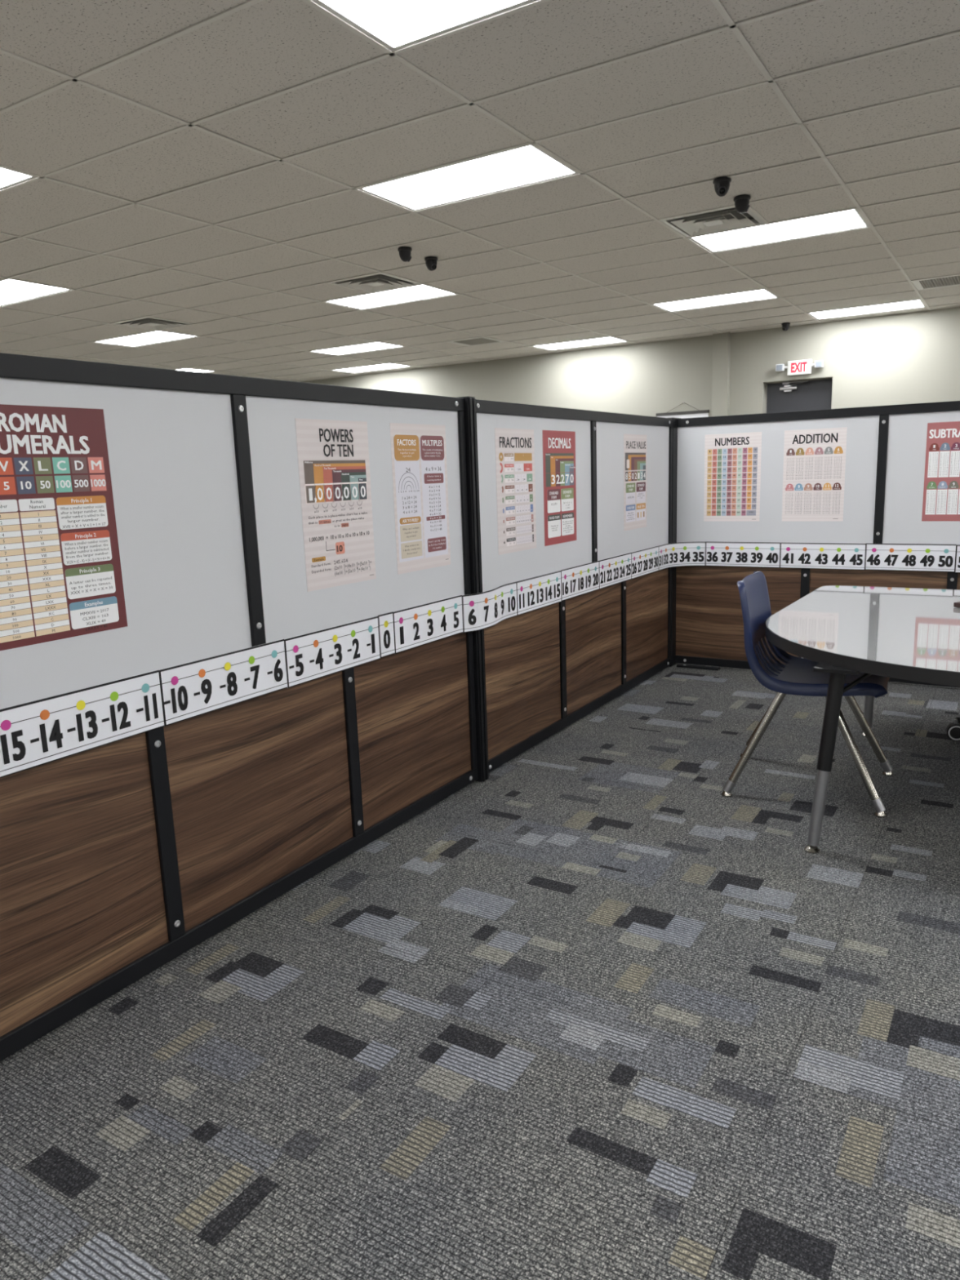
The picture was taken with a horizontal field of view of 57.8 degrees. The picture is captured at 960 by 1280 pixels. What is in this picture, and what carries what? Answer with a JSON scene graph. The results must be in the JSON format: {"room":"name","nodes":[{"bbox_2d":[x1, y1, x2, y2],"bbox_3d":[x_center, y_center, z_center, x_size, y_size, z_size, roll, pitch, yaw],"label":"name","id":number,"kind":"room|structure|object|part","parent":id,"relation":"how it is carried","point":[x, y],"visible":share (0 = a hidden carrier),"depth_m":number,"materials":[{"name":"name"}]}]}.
{"room":"classroom","nodes":[
{"label":"classroom","id":0,"kind":"room"},
{"bbox_2d":[0,662,959,1279],"bbox_3d":[0.944,0.860,1.272,25.600,0.120,22.000,5,13,31],"label":"floor","id":1,"kind":"structure","parent":0,"point":[593,1010],"depth_m":1.62,"materials":[{"name":"grey carpet"}]},
{"bbox_2d":[0,352,477,1061],"bbox_3d":[-0.546,0.029,2.121,0.042,1.293,1.914,5,13,31],"label":"partition panel","id":2,"kind":"object","parent":1,"relation":"on","point":[119,859],"visible":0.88,"depth_m":1.98,"materials":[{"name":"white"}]},
{"bbox_2d":[0,404,127,650],"bbox_3d":[-0.810,-0.217,1.640,0.002,0.436,0.282,5,13,31],"label":"poster","id":3,"kind":"object","parent":2,"relation":"attached to","point":[61,578],"visible":1,"depth_m":1.65,"materials":[{"name":"red paper"}]},
{"bbox_2d":[0,670,164,777],"bbox_3d":[-0.781,0.158,1.710,0.002,0.124,0.375,5,13,31],"label":"card","id":4,"kind":"object","parent":2,"relation":"attached to","point":[33,734],"visible":1,"depth_m":1.70,"materials":[{"name":"white paper"}]},
{"bbox_3d":[-0.867,0.483,1.658,0.014,0.508,0.603,5,13,31],"label":"wood panel","id":5,"kind":"part","parent":2,"relation":"part of","materials":[{"name":"brown wood"}]},
{"bbox_2d":[159,639,288,726],"bbox_3d":[-0.585,0.092,2.022,0.002,0.124,0.375,5,13,31],"label":"card","id":6,"kind":"object","parent":2,"relation":"attached to","point":[196,688],"visible":1,"depth_m":2.00,"materials":[{"name":"white paper"}]},
{"bbox_3d":[-0.569,-0.585,2.004,0.039,0.041,1.914,5,13,31],"label":"rail","id":7,"kind":"part","parent":2,"relation":"part of","materials":[{"name":"black metal"}]},
{"bbox_3d":[-0.527,0.634,2.238,0.039,0.042,1.914,5,13,31],"label":"rail","id":8,"kind":"part","parent":2,"relation":"part of","materials":[{"name":"black"}]},
{"bbox_3d":[-0.533,0.370,2.186,0.014,0.508,0.610,5,13,31],"label":"wood panel","id":9,"kind":"part","parent":2,"relation":"part of","materials":[{"name":"brown wood"}]},
{"bbox_2d":[284,616,380,688],"bbox_3d":[-0.388,0.026,2.335,0.002,0.124,0.375,5,13,31],"label":"card","id":10,"kind":"object","parent":2,"relation":"attached to","point":[310,656],"visible":1,"depth_m":2.32,"materials":[{"name":"white paper"}]},
{"bbox_2d":[294,417,376,591],"bbox_3d":[-0.378,-0.363,2.324,0.002,0.436,0.282,5,13,31],"label":"poster","id":11,"kind":"object","parent":2,"relation":"attached to","point":[333,455],"visible":1,"depth_m":2.31,"materials":[{"name":"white paper"}]},
{"bbox_2d":[377,611,395,657],"bbox_3d":[-0.271,-0.015,2.519,0.002,0.124,0.070,5,13,31],"label":"card","id":12,"kind":"object","parent":2,"relation":"attached to","point":[385,621],"visible":1,"depth_m":2.52,"materials":[{"name":"white paper"}]},
{"bbox_3d":[-0.200,0.257,2.714,0.014,0.508,0.603,5,13,31],"label":"wood panel","id":13,"kind":"part","parent":2,"relation":"part of","materials":[{"name":"brown wood"}]},
{"bbox_2d":[390,422,450,574],"bbox_3d":[-0.175,-0.432,2.645,0.002,0.436,0.282,5,13,31],"label":"poster","id":14,"kind":"object","parent":2,"relation":"attached to","point":[418,451],"visible":1,"depth_m":2.64,"materials":[{"name":"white paper"}]},
{"bbox_2d":[392,595,463,653],"bbox_3d":[-0.155,-0.053,2.701,0.004,0.124,0.368,5,13,31],"label":"card","id":15,"kind":"object","parent":2,"relation":"attached to","point":[416,626],"visible":1,"depth_m":2.69,"materials":[{"name":"white paper"}]},
{"bbox_2d":[457,395,488,782],"bbox_3d":[-0.027,-0.148,2.934,0.063,1.298,0.044,5,13,31],"label":"post","id":16,"kind":"object","parent":1,"relation":"on","point":[470,423],"visible":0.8,"depth_m":2.89,"materials":[{"name":"black metal"}]},
{"bbox_2d":[475,399,672,773],"bbox_3d":[0.483,-0.321,3.753,0.042,1.293,1.914,5,13,31],"label":"partition panel","id":17,"kind":"object","parent":1,"relation":"on","point":[548,668],"visible":0.8,"depth_m":3.61,"materials":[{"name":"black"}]},
{"bbox_2d":[462,582,517,632],"bbox_3d":[0.049,-0.116,3.000,0.030,0.124,0.367,5,13,31],"label":"card","id":18,"kind":"object","parent":17,"relation":"attached to","point":[484,610],"visible":1,"depth_m":2.95,"materials":[{"name":"white paper"}]},
{"bbox_2d":[494,427,536,555],"bbox_3d":[0.132,-0.537,3.133,0.002,0.436,0.282,5,13,31],"label":"poster","id":19,"kind":"object","parent":17,"relation":"attached to","point":[514,447],"visible":1,"depth_m":3.12,"materials":[{"name":"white paper"}]},
{"bbox_3d":[0.163,0.133,3.289,0.014,0.508,0.603,5,13,31],"label":"wood panel","id":20,"kind":"part","parent":17,"relation":"part of","materials":[{"name":"brown wood"}]},
{"bbox_2d":[515,570,561,615],"bbox_3d":[0.228,-0.182,3.310,0.002,0.124,0.359,5,13,31],"label":"card","id":21,"kind":"object","parent":17,"relation":"attached to","point":[539,592],"visible":1,"depth_m":3.30,"materials":[{"name":"white paper"}]},
{"bbox_2d":[542,430,576,546],"bbox_3d":[0.317,-0.600,3.425,0.002,0.436,0.282,5,13,31],"label":"poster","id":22,"kind":"object","parent":17,"relation":"attached to","point":[558,446],"visible":1,"depth_m":3.42,"materials":[{"name":"red paper"}]},
{"bbox_3d":[0.460,-0.935,3.635,0.039,0.041,1.914,5,13,31],"label":"rail","id":23,"kind":"part","parent":17,"relation":"part of","materials":[{"name":"black metal"}]},
{"bbox_3d":[0.503,0.283,3.870,0.039,0.042,1.914,5,13,31],"label":"rail","id":24,"kind":"part","parent":17,"relation":"part of","materials":[{"name":"black metal"}]},
{"bbox_2d":[560,560,599,600],"bbox_3d":[0.419,-0.248,3.612,0.002,0.124,0.367,5,13,31],"label":"card","id":25,"kind":"object","parent":17,"relation":"attached to","point":[577,580],"visible":1,"depth_m":3.60,"materials":[{"name":"white paper"}]},
{"bbox_3d":[0.497,0.020,3.817,0.014,0.508,0.610,5,13,31],"label":"wood panel","id":26,"kind":"part","parent":17,"relation":"part of","materials":[{"name":"brown wood"}]},
{"bbox_2d":[599,552,631,589],"bbox_3d":[0.612,-0.314,3.917,0.002,0.124,0.367,5,13,31],"label":"card","id":27,"kind":"object","parent":17,"relation":"attached to","point":[615,570],"visible":1,"depth_m":3.91,"materials":[{"name":"white paper"}]},
{"bbox_2d":[623,434,646,531],"bbox_3d":[0.731,-0.740,4.080,0.002,0.436,0.282,5,13,31],"label":"poster","id":28,"kind":"object","parent":17,"relation":"attached to","point":[634,445],"visible":1,"depth_m":4.07,"materials":[{"name":"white paper"}]},
{"bbox_2d":[631,546,658,578],"bbox_3d":[0.802,-0.378,4.220,0.002,0.124,0.359,5,13,31],"label":"card","id":29,"kind":"object","parent":17,"relation":"attached to","point":[644,562],"visible":1,"depth_m":4.21,"materials":[{"name":"white paper"}]},
{"bbox_3d":[0.830,-0.093,4.345,0.014,0.508,0.603,5,13,31],"label":"wood panel","id":30,"kind":"part","parent":17,"relation":"part of","materials":[{"name":"brown wood"}]},
{"bbox_2d":[658,542,705,570],"bbox_3d":[1.014,-0.434,4.471,0.307,0.124,0.078,-8,12,-27],"label":"card","id":31,"kind":"object","parent":17,"relation":"attached to","point":[682,553],"visible":1,"depth_m":4.52,"materials":[{"name":"white paper"}]},
{"bbox_2d":[668,417,681,666],"bbox_3d":[1.016,-0.505,4.599,0.046,1.298,0.123,5,13,31],"label":"post","id":32,"kind":"object","parent":1,"relation":"on","point":[674,477],"visible":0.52,"depth_m":4.55,"materials":[{"name":"black metal"}]},
{"bbox_2d":[676,663,719,671],"bbox_3d":[1.157,0.142,4.613,0.223,0.013,0.047,5,13,31],"label":"plate","id":33,"kind":"object","parent":1,"relation":"on","point":[682,665],"visible":1,"depth_m":4.60,"materials":[{"name":"black metal"}]},
{"bbox_2d":[721,571,893,817],"bbox_3d":[1.075,0.140,2.838,0.512,0.693,0.444,4,12,28],"label":"chair","id":34,"kind":"object","parent":1,"relation":"on","point":[797,677],"visible":0.84,"depth_m":2.77,"materials":[{"name":"blue plastic"}]},
{"bbox_3d":[0.909,0.319,2.773,0.243,0.355,0.102,4,12,28],"label":"leg","id":35,"kind":"part","parent":34,"relation":"part of","materials":[{"name":"silver metal"}]},
{"bbox_3d":[1.049,0.259,3.060,0.281,0.355,0.046,9,15,44],"label":"leg","id":36,"kind":"part","parent":34,"relation":"part of","materials":[{"name":"silver metal"}]},
{"bbox_3d":[1.125,0.331,2.671,0.247,0.355,0.040,9,15,44],"label":"leg","id":37,"kind":"part","parent":34,"relation":"part of","materials":[{"name":"silver metal"}]},
{"bbox_3d":[1.271,0.274,2.942,0.248,0.355,0.040,0,11,11],"label":"leg","id":38,"kind":"part","parent":34,"relation":"part of","materials":[{"name":"silver metal"}]},
{"bbox_2d":[675,400,959,688],"bbox_3d":[1.853,-0.436,4.104,1.953,1.293,0.042,5,13,31],"label":"partition panel","id":39,"kind":"object","parent":1,"relation":"on","point":[886,445],"visible":0.59,"depth_m":4.23,"materials":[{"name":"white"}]},
{"bbox_2d":[703,431,761,521],"bbox_3d":[1.268,-0.817,4.380,0.282,0.436,0.002,5,13,31],"label":"chart poster","id":40,"kind":"object","parent":39,"relation":"attached to","point":[732,461],"visible":1,"depth_m":4.38,"materials":[{"name":"paper"}]},
{"bbox_3d":[1.321,-0.141,4.501,0.656,0.508,0.014,5,13,31],"label":"wood panel","id":41,"kind":"part","parent":39,"relation":"part of","materials":[{"name":"brown wood"}]},
{"bbox_2d":[705,542,780,567],"bbox_3d":[1.327,-0.433,4.408,0.375,0.124,0.002,5,13,31],"label":"card","id":42,"kind":"object","parent":39,"relation":"attached to","point":[751,554],"visible":1,"depth_m":4.40,"materials":[{"name":"white paper"}]},
{"bbox_2d":[782,426,847,521],"bbox_3d":[1.600,-0.789,4.176,0.282,0.436,0.002,5,13,31],"label":"poster","id":43,"kind":"object","parent":39,"relation":"attached to","point":[815,460],"visible":1,"depth_m":4.17,"materials":[{"name":"paper"}]},
{"bbox_3d":[1.875,0.168,4.221,1.953,0.042,0.039,5,13,31],"label":"rail","id":44,"kind":"part","parent":39,"relation":"part of","materials":[{"name":"black metal"}]},
{"bbox_3d":[1.832,-1.051,3.987,1.953,0.041,0.039,5,13,31],"label":"rail","id":45,"kind":"part","parent":39,"relation":"part of","materials":[{"name":"black metal"}]},
{"bbox_2d":[779,542,866,569],"bbox_3d":[1.652,-0.406,4.209,0.391,0.124,0.002,5,13,31],"label":"card","id":46,"kind":"object","parent":39,"relation":"attached to","point":[792,555],"visible":1,"depth_m":4.21,"materials":[{"name":"white paper"}]},
{"bbox_3d":[1.882,-0.094,4.157,0.609,0.508,0.014,5,13,31],"label":"wood panel","id":47,"kind":"part","parent":39,"relation":"part of","materials":[{"name":"brown wood"}]},
{"bbox_2d":[864,543,955,572],"bbox_3d":[1.978,-0.381,4.009,0.375,0.124,0.002,5,13,31],"label":"card","id":48,"kind":"object","parent":39,"relation":"attached to","point":[887,557],"visible":1,"depth_m":4.00,"materials":[{"name":"white paper"}]},
{"bbox_2d":[921,421,959,520],"bbox_3d":[2.127,-0.746,3.853,0.282,0.436,0.002,5,13,31],"label":"poster","id":49,"kind":"object","parent":39,"relation":"attached to","point":[941,489],"visible":1,"depth_m":3.89,"materials":[{"name":"red paper"}]},
{"bbox_2d":[954,545,959,573],"bbox_3d":[2.296,-0.352,3.814,0.375,0.124,0.002,5,13,31],"label":"card","id":50,"kind":"object","parent":39,"relation":"attached to","point":[957,569],"visible":1,"depth_m":3.91,"materials":[{"name":"white paper"}]},
{"bbox_3d":[2.421,-0.049,3.826,0.602,0.508,0.014,5,13,31],"label":"wood panel","id":51,"kind":"part","parent":39,"relation":"part of","materials":[{"name":"brown wood"}]},
{"bbox_2d":[765,585,959,853],"bbox_3d":[1.616,0.220,2.709,1.362,0.548,1.491,5,13,31],"label":"table","id":52,"kind":"object","parent":1,"relation":"on","point":[905,633],"visible":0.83,"depth_m":2.53,"materials":[{"name":"grey laminate"}]},
{"bbox_3d":[0.952,0.212,2.358,0.078,0.290,0.038,-7,12,-26],"label":"leg","id":53,"kind":"part","parent":52,"relation":"part of","materials":[{"name":"black metal"}]},
{"bbox_3d":[0.966,0.074,2.341,0.109,0.009,0.109,5,13,31],"label":"mounting plate","id":54,"kind":"part","parent":52,"relation":"part of","materials":[{"name":"black metal"}]},
{"bbox_2d":[953,601,959,607],"bbox_3d":[1.745,-0.111,2.901,0.174,0.016,0.236,-6,12,-22],"label":"notebook","id":55,"kind":"object","parent":52,"relation":"on","point":[955,604],"visible":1,"depth_m":2.96,"materials":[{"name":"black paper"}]},
{"bbox_2d":[946,716,959,741],"bbox_3d":[2.071,0.023,3.159,0.620,0.733,0.587,5,13,31],"label":"chair","id":56,"kind":"object","parent":1,"relation":"on","point":[953,730],"visible":1,"depth_m":3.28,"materials":[{"name":"black plastic"}]},
{"bbox_2d":[0,0,959,382],"bbox_3d":[0.814,-2.085,0.661,25.600,0.404,21.900,5,13,31],"label":"ceiling","id":57,"kind":"structure","parent":0,"point":[203,164],"depth_m":4.94,"materials":[{"name":"grey"}]},
{"bbox_2d":[0,166,35,190],"bbox_3d":[-3.113,-2.589,4.889,1.193,0.060,0.586,5,13,31],"label":"ceiling light","id":58,"kind":"object","parent":57,"relation":"attached to","point":[8,178],"visible":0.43,"depth_m":4.85,"materials":[{"name":"white plastic"}]},
{"bbox_2d":[0,167,29,186],"bbox_3d":[-3.112,-2.570,4.893,1.157,0.004,0.550,5,13,31],"label":"diffuser","id":59,"kind":"object","parent":58,"relation":"attached to","point":[8,177],"depth_m":4.85,"materials":[{"name":"white plastic"}]},
{"bbox_2d":[0,279,71,306],"bbox_3d":[-4.226,-3.088,7.682,1.193,0.060,0.586,5,13,31],"label":"ceiling light","id":60,"kind":"object","parent":57,"relation":"attached to","point":[11,291],"visible":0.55,"depth_m":7.66,"materials":[{"name":"white plastic"}]},
{"bbox_2d":[96,330,196,346],"bbox_3d":[-3.982,-3.609,10.347,1.193,0.060,0.586,5,13,31],"label":"ceiling light","id":61,"kind":"object","parent":57,"relation":"attached to","point":[153,337],"visible":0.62,"depth_m":10.39,"materials":[{"name":"white plastic"}]},
{"bbox_2d":[112,317,190,329],"bbox_3d":[-3.524,-3.428,9.364,0.584,0.076,0.584,5,13,31],"label":"ceiling vent","id":62,"kind":"object","parent":57,"relation":"in","point":[153,323],"visible":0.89,"depth_m":9.35,"materials":[{"name":"silver metal"}]},
{"bbox_3d":[-3.523,-3.397,9.370,0.124,0.004,0.124,5,13,31],"label":"plate","id":63,"kind":"part","parent":62,"relation":"part of","materials":[{"name":"silver metal"}]},
{"bbox_2d":[177,368,212,373],"bbox_3d":[-4.774,-4.217,13.648,1.193,0.060,0.586,5,13,31],"label":"ceiling light","id":64,"kind":"object","parent":57,"relation":"attached to","point":[185,369],"visible":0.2,"depth_m":13.47,"materials":[{"name":"white plastic"}]},
{"bbox_2d":[310,342,404,355],"bbox_3d":[-1.665,-3.959,11.740,1.193,0.060,0.586,5,13,31],"label":"ceiling light","id":65,"kind":"object","parent":57,"relation":"attached to","point":[371,346],"visible":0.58,"depth_m":11.79,"materials":[{"name":"white plastic"}]},
{"bbox_2d":[333,363,408,373],"bbox_3d":[-1.741,-4.371,13.897,1.193,0.060,0.586,5,13,31],"label":"ceiling light","id":66,"kind":"object","parent":57,"relation":"attached to","point":[389,366],"visible":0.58,"depth_m":13.97,"materials":[{"name":"white plastic"}]},
{"bbox_2d":[330,272,419,292],"bbox_3d":[-0.932,-3.213,7.775,0.584,0.076,0.584,5,13,31],"label":"ceiling vent","id":67,"kind":"object","parent":57,"relation":"in","point":[378,282],"visible":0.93,"depth_m":7.77,"materials":[{"name":"silver metal"}]},
{"bbox_3d":[-0.931,-3.182,7.781,0.124,0.004,0.124,5,13,31],"label":"plate","id":68,"kind":"part","parent":67,"relation":"part of","materials":[{"name":"silver metal"}]},
{"bbox_2d":[324,284,456,309],"bbox_3d":[-0.872,-3.351,8.439,1.193,0.060,0.586,5,13,31],"label":"ceiling light","id":69,"kind":"object","parent":57,"relation":"attached to","point":[420,292],"visible":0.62,"depth_m":8.47,"materials":[{"name":"white plastic"}]},
{"bbox_2d":[397,246,412,262],"bbox_3d":[-0.571,-2.933,6.629,0.108,0.097,0.108,5,13,31],"label":"security camera","id":70,"kind":"object","parent":57,"relation":"attached to","point":[404,251],"visible":1,"depth_m":6.60,"materials":[{"name":"black plastic"}]},
{"bbox_2d":[311,0,536,51],"bbox_3d":[-0.003,-2.331,2.981,1.193,0.060,0.586,5,13,31],"label":"ceiling light","id":71,"kind":"object","parent":57,"relation":"attached to","point":[396,24],"visible":1,"depth_m":3.28,"materials":[{"name":"white plastic"}]},
{"bbox_2d":[424,256,437,271],"bbox_3d":[-0.389,-3.003,6.956,0.108,0.097,0.108,5,13,31],"label":"security camera","id":72,"kind":"object","parent":57,"relation":"attached to","point":[430,261],"visible":1,"depth_m":6.92,"materials":[{"name":"black plastic"}]},
{"bbox_2d":[357,144,577,211],"bbox_3d":[-0.079,-2.744,5.139,1.193,0.060,0.586,5,13,31],"label":"ceiling light","id":73,"kind":"object","parent":57,"relation":"attached to","point":[526,165],"visible":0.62,"depth_m":5.14,"materials":[{"name":"white plastic"}]},
{"bbox_2d":[447,337,506,346],"bbox_3d":[-0.048,-3.959,11.453,0.582,0.063,0.582,5,13,31],"label":"ceiling vent","id":74,"kind":"object","parent":57,"relation":"in","point":[480,340],"visible":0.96,"depth_m":11.46,"materials":[{"name":"white metal"}]},
{"bbox_2d":[533,337,626,350],"bbox_3d":[1.369,-4.113,11.990,1.193,0.060,0.586,5,13,31],"label":"ceiling light","id":75,"kind":"object","parent":57,"relation":"attached to","point":[607,340],"visible":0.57,"depth_m":12.05,"materials":[{"name":"white plastic"}]},
{"bbox_2d":[661,206,765,237],"bbox_3d":[1.659,-2.998,6.185,0.584,0.076,0.584,5,13,31],"label":"ceiling vent","id":76,"kind":"object","parent":57,"relation":"in","point":[728,218],"visible":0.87,"depth_m":6.23,"materials":[{"name":"silver metal"}]},
{"bbox_3d":[1.661,-2.967,6.191,0.124,0.004,0.124,5,13,31],"label":"plate","id":77,"kind":"part","parent":76,"relation":"part of","materials":[{"name":"silver metal"}]},
{"bbox_2d":[652,288,778,311],"bbox_3d":[2.482,-3.615,9.196,1.193,0.060,0.586,5,13,31],"label":"ceiling light","id":78,"kind":"object","parent":57,"relation":"attached to","point":[758,295],"visible":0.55,"depth_m":9.23,"materials":[{"name":"white plastic"}]},
{"bbox_2d":[712,176,731,196],"bbox_3d":[1.470,-2.746,5.285,0.108,0.097,0.108,5,13,31],"label":"security camera","id":79,"kind":"object","parent":57,"relation":"attached to","point":[722,184],"visible":1,"depth_m":5.25,"materials":[{"name":"black plastic"}]},
{"bbox_2d":[718,186,726,195],"bbox_3d":[1.465,-2.719,5.262,0.048,0.052,0.041,0,11,12],"label":"lens","id":80,"kind":"object","parent":79,"relation":"attached to","point":[722,189],"depth_m":5.25,"materials":[{"name":"black glass"}]},
{"bbox_2d":[733,194,751,213],"bbox_3d":[1.701,-2.825,5.651,0.108,0.097,0.108,5,13,31],"label":"security camera","id":81,"kind":"object","parent":57,"relation":"attached to","point":[741,202],"visible":1,"depth_m":5.62,"materials":[{"name":"black plastic"}]},
{"bbox_2d":[689,208,869,252],"bbox_3d":[2.238,-3.093,6.532,1.193,0.060,0.586,5,13,31],"label":"ceiling light","id":82,"kind":"object","parent":57,"relation":"attached to","point":[849,220],"visible":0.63,"depth_m":6.54,"materials":[{"name":"white plastic"}]},
{"bbox_2d":[781,322,790,330],"bbox_3d":[3.811,-3.901,10.843,0.103,0.092,0.103,5,13,31],"label":"security camera","id":83,"kind":"object","parent":57,"relation":"attached to","point":[785,326],"visible":1,"depth_m":10.81,"materials":[{"name":"black plastic"}]},
{"bbox_2d":[808,299,925,319],"bbox_3d":[4.479,-3.855,10.082,1.193,0.060,0.586,5,13,31],"label":"ceiling light","id":84,"kind":"object","parent":57,"relation":"attached to","point":[914,304],"visible":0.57,"depth_m":10.12,"materials":[{"name":"white plastic"}]},
{"bbox_2d":[911,275,959,290],"bbox_3d":[4.876,-3.550,8.432,1.191,0.063,0.582,5,13,31],"label":"ceiling vent","id":85,"kind":"object","parent":57,"relation":"in","point":[948,281],"visible":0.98,"depth_m":8.64,"materials":[{"name":"white metal"}]},
{"bbox_2d":[302,306,959,417],"bbox_3d":[6.535,-2.613,9.917,25.600,3.058,0.300,5,13,31],"label":"wall","id":86,"kind":"structure","parent":0,"point":[908,357],"depth_m":11.62,"materials":[{"name":"beige paint"}]},
{"bbox_2d":[656,402,709,418],"bbox_3d":[2.795,-2.839,12.033,0.750,0.868,0.026,5,13,31],"label":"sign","id":87,"kind":"object","parent":86,"relation":"attached to","point":[703,413],"visible":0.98,"depth_m":11.95,"materials":[{"name":"grey"}]},
{"bbox_3d":[2.784,-3.124,11.978,0.750,0.040,0.024,5,13,31],"label":"hanger rail","id":88,"kind":"part","parent":87,"relation":"part of","materials":[{"name":"grey"}]},
{"bbox_2d":[711,331,730,416],"bbox_3d":[3.238,-2.707,11.749,0.210,2.778,0.100,5,13,31],"label":"trim","id":89,"kind":"structure","parent":86,"relation":"attached to","point":[721,341],"depth_m":11.54,"materials":[{"name":"beige paint"}]},
{"bbox_2d":[765,377,832,413],"bbox_3d":[4.178,-2.339,11.466,0.855,2.086,0.216,5,13,31],"label":"door","id":90,"kind":"structure","parent":86,"relation":"in","point":[816,393],"depth_m":11.31,"materials":[{"name":"grey paint"}]},
{"bbox_3d":[4.087,-3.322,11.261,0.349,0.052,0.065,8,15,43],"label":"closer arm","id":91,"kind":"part","parent":90,"relation":"part of","materials":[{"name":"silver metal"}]},
{"bbox_2d":[775,359,823,375],"bbox_3d":[4.062,-3.466,11.062,0.580,0.178,0.088,5,13,31],"label":"exit sign","id":92,"kind":"object","parent":86,"relation":"attached to","point":[796,367],"visible":1,"depth_m":11.05,"materials":[{"name":"white plastic"}]},
{"bbox_2d":[775,364,787,371],"bbox_3d":[3.875,-3.495,11.165,0.152,0.090,0.074,5,13,31],"label":"lamp","id":93,"kind":"object","parent":92,"relation":"attached to","point":[779,367],"depth_m":11.15,"materials":[{"name":"grey plastic"}]},
{"bbox_2d":[811,360,823,368],"bbox_3d":[4.240,-3.465,10.941,0.152,0.090,0.074,5,13,31],"label":"lamp","id":94,"kind":"object","parent":92,"relation":"attached to","point":[818,364],"depth_m":10.90,"materials":[{"name":"grey plastic"}]}
]}

